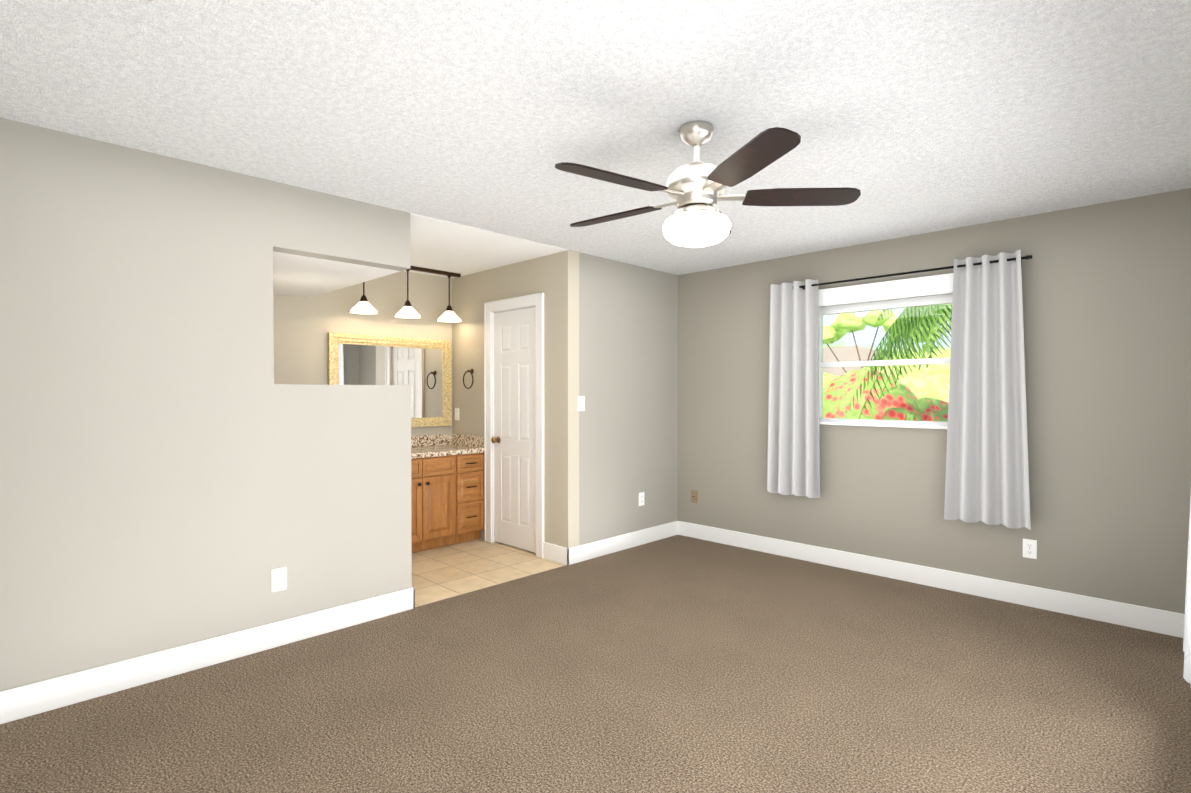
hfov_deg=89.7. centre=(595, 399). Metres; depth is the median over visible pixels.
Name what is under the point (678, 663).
floor carpet
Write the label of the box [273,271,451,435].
wall
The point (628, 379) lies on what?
wall
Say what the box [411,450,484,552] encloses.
bathroom vanity
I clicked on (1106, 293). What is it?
wall
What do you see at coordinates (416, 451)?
countertop
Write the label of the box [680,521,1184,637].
baseboard
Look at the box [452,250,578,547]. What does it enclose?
wall
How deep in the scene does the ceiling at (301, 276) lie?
3.87 m
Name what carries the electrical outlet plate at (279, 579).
attached to the wall at (178, 467)
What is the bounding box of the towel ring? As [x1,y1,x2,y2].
[463,369,473,388]
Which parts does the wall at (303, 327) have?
vanity mirror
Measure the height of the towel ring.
0.188 m
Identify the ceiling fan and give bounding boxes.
[555,121,860,247]
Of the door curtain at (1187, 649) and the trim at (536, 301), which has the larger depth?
the trim at (536, 301)
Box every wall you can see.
[0,118,411,690]
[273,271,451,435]
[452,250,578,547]
[579,252,677,544]
[678,188,1190,613]
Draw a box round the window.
[818,273,952,428]
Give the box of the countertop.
[411,446,483,457]
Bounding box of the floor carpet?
[0,535,1190,792]
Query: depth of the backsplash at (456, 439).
5.58 m
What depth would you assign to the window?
4.36 m
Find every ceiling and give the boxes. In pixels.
[0,0,1190,277]
[273,251,399,297]
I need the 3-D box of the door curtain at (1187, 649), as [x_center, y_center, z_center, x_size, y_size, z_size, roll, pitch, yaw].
[1.602,0.193,1.484,0.194,2.240,4.144,1,1,44]
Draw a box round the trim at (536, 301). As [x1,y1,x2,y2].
[484,293,543,557]
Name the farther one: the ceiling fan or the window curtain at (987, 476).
the window curtain at (987, 476)
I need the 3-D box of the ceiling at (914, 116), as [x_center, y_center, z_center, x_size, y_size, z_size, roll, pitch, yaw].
[-0.596,-1.185,2.833,5.480,0.104,6.150,1,1,44]
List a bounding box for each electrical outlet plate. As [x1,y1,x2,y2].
[272,567,286,591]
[455,408,458,419]
[578,396,584,410]
[639,492,643,505]
[691,490,697,502]
[1023,539,1036,558]
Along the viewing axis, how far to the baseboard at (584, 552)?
5.05 m
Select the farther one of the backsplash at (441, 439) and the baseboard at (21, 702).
the backsplash at (441, 439)
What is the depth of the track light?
5.18 m
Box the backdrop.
[823,308,950,352]
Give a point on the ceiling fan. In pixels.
(695, 190)
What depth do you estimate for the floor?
4.58 m
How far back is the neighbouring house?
14.85 m
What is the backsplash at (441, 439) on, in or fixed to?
attached to the wall at (303, 327)
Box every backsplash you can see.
[411,434,450,445]
[451,434,483,445]
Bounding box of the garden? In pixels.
[823,304,951,421]
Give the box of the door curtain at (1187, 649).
[1183,496,1190,683]
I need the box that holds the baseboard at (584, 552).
[564,521,679,564]
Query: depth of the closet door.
5.12 m
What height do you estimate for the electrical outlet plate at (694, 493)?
0.116 m
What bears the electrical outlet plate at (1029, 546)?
attached to the wall at (1106, 293)
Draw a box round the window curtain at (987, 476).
[767,250,1032,529]
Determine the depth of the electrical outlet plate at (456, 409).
5.71 m
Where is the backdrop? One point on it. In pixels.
(869, 340)
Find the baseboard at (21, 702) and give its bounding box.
[0,587,414,723]
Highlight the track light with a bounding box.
[349,266,461,322]
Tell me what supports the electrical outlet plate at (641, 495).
attached to the wall at (628, 379)
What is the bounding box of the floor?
[412,539,565,606]
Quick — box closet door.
[491,307,535,552]
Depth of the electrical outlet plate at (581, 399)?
4.73 m
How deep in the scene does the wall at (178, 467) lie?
2.81 m
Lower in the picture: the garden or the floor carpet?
the floor carpet
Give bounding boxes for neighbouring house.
[823,346,882,375]

